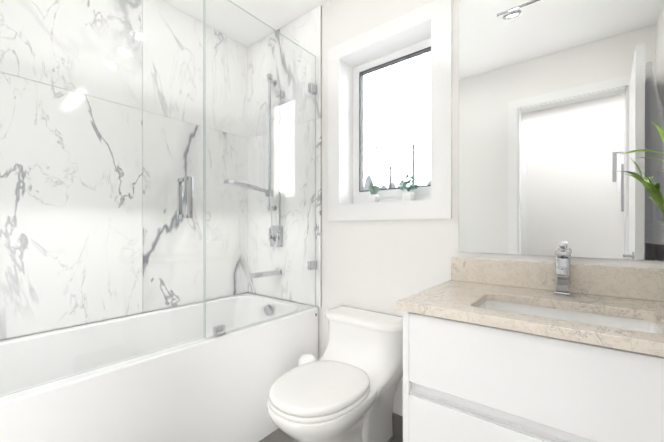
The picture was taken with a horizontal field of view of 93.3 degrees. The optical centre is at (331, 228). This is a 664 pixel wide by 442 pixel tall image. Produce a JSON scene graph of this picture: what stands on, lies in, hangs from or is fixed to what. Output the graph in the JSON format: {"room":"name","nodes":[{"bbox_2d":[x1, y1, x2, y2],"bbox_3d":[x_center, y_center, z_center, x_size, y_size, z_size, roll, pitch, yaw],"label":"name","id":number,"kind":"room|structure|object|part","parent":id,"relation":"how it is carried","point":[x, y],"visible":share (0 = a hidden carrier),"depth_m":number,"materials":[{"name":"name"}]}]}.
{"room":"bathroom","nodes":[
{"label":"bathroom","id":0,"kind":"room"},
{"bbox_2d":[0,292,247,340],"bbox_3d":[-1.201,-0.161,1.931,0.120,2.560,1.920,0,0,38],"label":"wall","id":1,"kind":"structure","parent":0,"point":[113,318],"depth_m":1.76,"materials":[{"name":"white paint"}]},
{"bbox_2d":[0,0,141,109],"bbox_3d":[-1.388,-1.078,1.585,0.012,0.723,0.778,0,0,38],"label":"wall","id":2,"kind":"structure","parent":1,"relation":"attached to","point":[121,60],"depth_m":1.65,"materials":[{"name":"stone"}]},
{"bbox_2d":[0,72,142,339],"bbox_3d":[-1.388,-0.105,1.588,0.012,1.218,0.778,0,0,38],"label":"wall","id":3,"kind":"structure","parent":1,"relation":"attached to","point":[66,289],"depth_m":1.61,"materials":[{"name":"stone"}]},
{"bbox_2d":[142,111,247,311],"bbox_3d":[-0.909,-0.107,2.193,0.012,1.218,0.761,0,0,38],"label":"wall","id":4,"kind":"structure","parent":1,"relation":"attached to","point":[150,179],"depth_m":2.13,"materials":[{"name":"stone"}]},
{"bbox_2d":[142,0,247,137],"bbox_3d":[-0.909,-1.079,2.191,0.012,0.723,0.761,0,0,38],"label":"wall","id":5,"kind":"structure","parent":1,"relation":"attached to","point":[219,38],"depth_m":2.13,"materials":[{"name":"stone"}]},
{"bbox_2d":[162,0,330,46],"bbox_3d":[-0.716,-1.467,0.347,2.900,0.060,4.200,0,0,38],"label":"ceiling","id":6,"kind":"structure","parent":0,"point":[276,15],"depth_m":2.10,"materials":[{"name":"white paint"}]},
{"bbox_2d":[259,428,402,441],"bbox_3d":[-0.716,1.153,0.353,2.900,0.060,4.200,0,0,38],"label":"floor","id":7,"kind":"structure","parent":0,"point":[278,435],"depth_m":1.68,"materials":[{"name":"tile"}]},
{"bbox_2d":[0,293,317,441],"bbox_3d":[-0.874,0.814,1.630,0.741,0.612,1.602,0,0,38],"label":"bathtub","id":8,"kind":"object","parent":7,"relation":"on","point":[214,389],"visible":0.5,"depth_m":1.46,"materials":[{"name":"white ceramic"}]},
{"bbox_2d":[0,0,316,396],"bbox_3d":[-0.599,-0.307,1.419,0.108,1.626,1.591,0,0,38],"label":"glass","id":9,"kind":"object","parent":8,"relation":"on","point":[219,330],"visible":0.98,"depth_m":1.33,"materials":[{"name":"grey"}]},
{"bbox_3d":[-0.839,-0.310,1.115,0.008,1.617,0.816,0,0,38],"label":"door","id":10,"kind":"part","parent":9,"relation":"part of","materials":[{"name":"grey"}]},
{"bbox_2d":[298,354,316,365],"bbox_3d":[-0.137,0.912,1.756,0.108,0.413,0.108,0,0,38],"label":"toilet brush holder","id":11,"kind":"object","parent":7,"relation":"on","point":[305,358],"visible":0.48,"depth_m":1.73,"materials":[{"name":"white ceramic"}]},
{"bbox_2d":[267,305,402,441],"bbox_3d":[0.022,0.792,1.496,0.492,0.657,0.724,0,0,38],"label":"toilet","id":12,"kind":"object","parent":7,"relation":"on","point":[343,388],"visible":0.94,"depth_m":1.47,"materials":[{"name":"white ceramic"}]},
{"bbox_3d":[-0.055,0.719,1.399,0.394,0.019,0.472,0,0,38],"label":"seat","id":13,"kind":"part","parent":12,"relation":"part of","materials":[{"name":"white plastic"}]},
{"bbox_3d":[-0.053,0.689,1.402,0.386,0.037,0.471,0,0,38],"label":"seat lid","id":14,"kind":"part","parent":12,"relation":"part of","materials":[{"name":"white plastic"}]},
{"bbox_3d":[-0.015,0.925,1.450,0.396,0.390,0.604,0,0,38],"label":"bowl","id":15,"kind":"part","parent":12,"relation":"part of","materials":[{"name":"white ceramic"}]},
{"bbox_3d":[0.133,0.809,1.638,0.464,0.622,0.360,0,0,38],"label":"tank","id":16,"kind":"part","parent":12,"relation":"part of","materials":[{"name":"white ceramic"}]},
{"bbox_3d":[0.178,0.479,1.694,0.492,0.033,0.220,0,0,38],"label":"lid","id":17,"kind":"part","parent":12,"relation":"part of","materials":[{"name":"white ceramic"}]},
{"bbox_2d":[396,243,663,441],"bbox_3d":[0.752,0.586,1.018,0.905,1.069,0.572,0,0,38],"label":"bathroom vanity","id":18,"kind":"object","parent":7,"relation":"on","point":[562,349],"visible":1,"depth_m":0.94,"materials":[{"name":"white wood"}]},
{"bbox_3d":[0.595,0.758,0.821,0.834,0.384,0.018,0,0,38],"label":"drawer","id":19,"kind":"part","parent":18,"relation":"part of","materials":[{"name":"white paint"}]},
{"bbox_2d":[396,280,663,356],"bbox_3d":[0.752,0.262,1.017,0.905,0.029,0.572,0,0,38],"label":"countertop","id":20,"kind":"structure","parent":18,"relation":"on","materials":[{"name":"stone"}]},
{"bbox_2d":[554,243,571,295],"bbox_3d":[0.836,0.149,1.139,0.052,0.196,0.161,0,0,38],"label":"faucet","id":21,"kind":"object","parent":20,"relation":"on","point":[562,272],"depth_m":1.16,"materials":[{"name":"silver metal"}]},
{"bbox_2d":[478,301,663,334],"bbox_3d":[0.701,0.342,0.972,0.479,0.130,0.294,0,0,38],"label":"basin","id":22,"kind":"object","parent":20,"relation":"in","point":[635,322],"depth_m":1.05,"materials":[{"name":"white ceramic"}]},
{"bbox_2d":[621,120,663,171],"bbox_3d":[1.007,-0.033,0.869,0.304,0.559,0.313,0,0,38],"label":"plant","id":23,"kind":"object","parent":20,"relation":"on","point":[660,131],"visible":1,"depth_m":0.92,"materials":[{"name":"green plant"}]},
{"bbox_3d":[0.595,0.405,0.820,0.834,0.234,0.018,0,0,38],"label":"drawer","id":24,"kind":"part","parent":18,"relation":"part of","materials":[{"name":"white paint"}]},
{"bbox_2d":[248,0,663,415],"bbox_3d":[0.366,-0.161,1.802,2.500,2.560,0.180,0,0,38],"label":"wall","id":25,"kind":"structure","parent":0,"point":[386,266],"depth_m":1.75,"materials":[{"name":"white paint"}]},
{"bbox_2d":[247,5,321,138],"bbox_3d":[-0.372,-1.079,2.261,0.768,0.723,0.012,0,0,38],"label":"wall","id":26,"kind":"structure","parent":25,"relation":"attached to","point":[304,31],"depth_m":2.20,"materials":[{"name":"stone"}]},
{"bbox_2d":[248,118,321,306],"bbox_3d":[-0.372,-0.107,2.263,0.768,1.218,0.012,0,0,38],"label":"wall","id":27,"kind":"structure","parent":25,"relation":"attached to","point":[282,253],"depth_m":2.20,"materials":[{"name":"stone"}]},
{"bbox_2d":[224,73,284,277],"bbox_3d":[-0.520,-0.388,2.106,0.150,1.437,0.415,0,0,38],"label":"shower","id":28,"kind":"object","parent":27,"relation":"attached to","point":[278,235],"depth_m":2.23,"materials":[{"name":"silver metal"}]},
{"bbox_3d":[-0.455,0.309,2.171,0.054,0.030,0.235,0,0,38],"label":"tub spout","id":29,"kind":"part","parent":28,"relation":"part of","materials":[{"name":"silver metal"}]},
{"bbox_3d":[-0.425,0.068,2.260,0.044,0.044,0.042,0,0,38],"label":"valve stem","id":30,"kind":"part","parent":28,"relation":"part of","materials":[{"name":"silver metal"}]},
{"bbox_3d":[-0.402,0.053,2.273,0.130,0.150,0.008,0,0,38],"label":"valve plate","id":31,"kind":"part","parent":28,"relation":"part of","materials":[{"name":"silver metal"}]},
{"bbox_2d":[321,6,321,302],"bbox_3d":[-0.370,-0.469,2.265,0.768,1.945,0.004,0,0,38],"label":"wall","id":32,"kind":"structure","parent":25,"relation":"attached to","point":[321,183],"depth_m":2.03,"materials":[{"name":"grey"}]},
{"bbox_2d":[339,199,431,206],"bbox_3d":[0.316,-0.142,1.802,0.580,0.014,0.151,0,0,38],"label":"window sill","id":33,"kind":"structure","parent":25,"relation":"on","point":[393,202],"depth_m":1.72,"materials":[{"name":"white paint"}]},
{"bbox_2d":[368,180,384,202],"bbox_3d":[0.250,-0.218,1.833,0.116,0.137,0.117,0,0,38],"label":"potted plant","id":34,"kind":"object","parent":33,"relation":"on","point":[373,197],"visible":0.88,"depth_m":1.82,"materials":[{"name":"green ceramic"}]},
{"bbox_3d":[0.246,-0.175,1.844,0.052,0.051,0.052,0,0,38],"label":"pot","id":35,"kind":"part","parent":34,"relation":"part of","materials":[{"name":"white ceramic"}]},
{"bbox_2d":[399,172,418,200],"bbox_3d":[0.416,-0.233,1.713,0.125,0.168,0.109,0,0,38],"label":"potted plant","id":36,"kind":"object","parent":33,"relation":"on","point":[408,196],"visible":0.96,"depth_m":1.70,"materials":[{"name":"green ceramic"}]},
{"bbox_3d":[0.417,-0.175,1.708,0.052,0.051,0.052,0,0,38],"label":"pot","id":37,"kind":"part","parent":36,"relation":"part of","materials":[{"name":"white ceramic"}]},
{"bbox_2d":[328,0,451,220],"bbox_3d":[0.333,-0.591,1.814,0.760,1.080,0.191,0,0,38],"label":"window unit","id":38,"kind":"structure","parent":25,"relation":"in","point":[422,192],"depth_m":1.80,"materials":[{"name":"white plastic"}]},
{"bbox_3d":[0.167,-0.600,2.041,0.048,0.902,0.040,0,0,38],"label":"frame","id":39,"kind":"part","parent":38,"relation":"part of","materials":[{"name":"white plastic"}]},
{"bbox_3d":[0.316,-1.049,1.800,0.580,0.004,0.151,0,0,38],"label":"top window jamb","id":40,"kind":"part","parent":38,"relation":"part of","materials":[{"name":"white paint"}]},
{"bbox_3d":[0.274,-1.091,1.747,0.580,0.080,0.016,0,0,38],"label":"window trim","id":41,"kind":"part","parent":38,"relation":"part of","materials":[{"name":"white paint"}]},
{"bbox_3d":[0.374,-1.027,1.877,0.480,0.047,0.040,0,0,38],"label":"frame","id":42,"kind":"part","parent":38,"relation":"part of","materials":[{"name":"white plastic"}]},
{"bbox_3d":[0.374,-0.192,1.879,0.480,0.087,0.040,0,0,38],"label":"frame","id":43,"kind":"part","parent":38,"relation":"part of","materials":[{"name":"white plastic"}]},
{"bbox_2d":[392,413,402,438],"bbox_3d":[0.604,1.063,1.496,1.744,0.115,0.010,0,0,38],"label":"baseboard","id":44,"kind":"structure","parent":25,"relation":"attached to","point":[397,422],"depth_m":1.69,"materials":[{"name":"grey tile"}]},
{"bbox_2d":[451,257,663,301],"bbox_3d":[0.927,0.192,1.230,0.895,0.110,0.020,0,0,38],"label":"backsplash","id":45,"kind":"structure","parent":25,"relation":"attached to","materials":[{"name":"stone"}]},
{"bbox_2d":[459,0,663,260],"bbox_3d":[0.935,-0.565,1.232,0.842,1.348,0.006,0,0,38],"label":"mirror","id":46,"kind":"object","parent":25,"relation":"attached to","point":[561,104],"visible":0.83,"depth_m":1.25,"materials":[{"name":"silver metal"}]},
{"label":"outside","id":47,"kind":"structure","parent":0,"visible":0},
{"bbox_2d":[363,52,430,187],"bbox_3d":[25.143,-15.954,31.113,85.000,46.000,0.200,0,0,38],"label":"sky","id":48,"kind":"structure","parent":47,"point":[405,118],"depth_m":43.55,"materials":[{"name":"white"}]},
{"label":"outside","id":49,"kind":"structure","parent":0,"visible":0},
{"bbox_2d":[363,144,430,190],"bbox_3d":[8.216,-2.665,31.325,17.784,11.420,3.697,0,0,38],"label":"trees","id":50,"kind":"object","parent":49,"point":[366,185],"depth_m":31.78,"materials":[{"name":"plant"}]},
{"bbox_3d":[6.264,-8.078,30.625,3.628,0.100,0.100,9,6,38],"label":"pole arm","id":51,"kind":"part","parent":50,"relation":"part of"}
]}

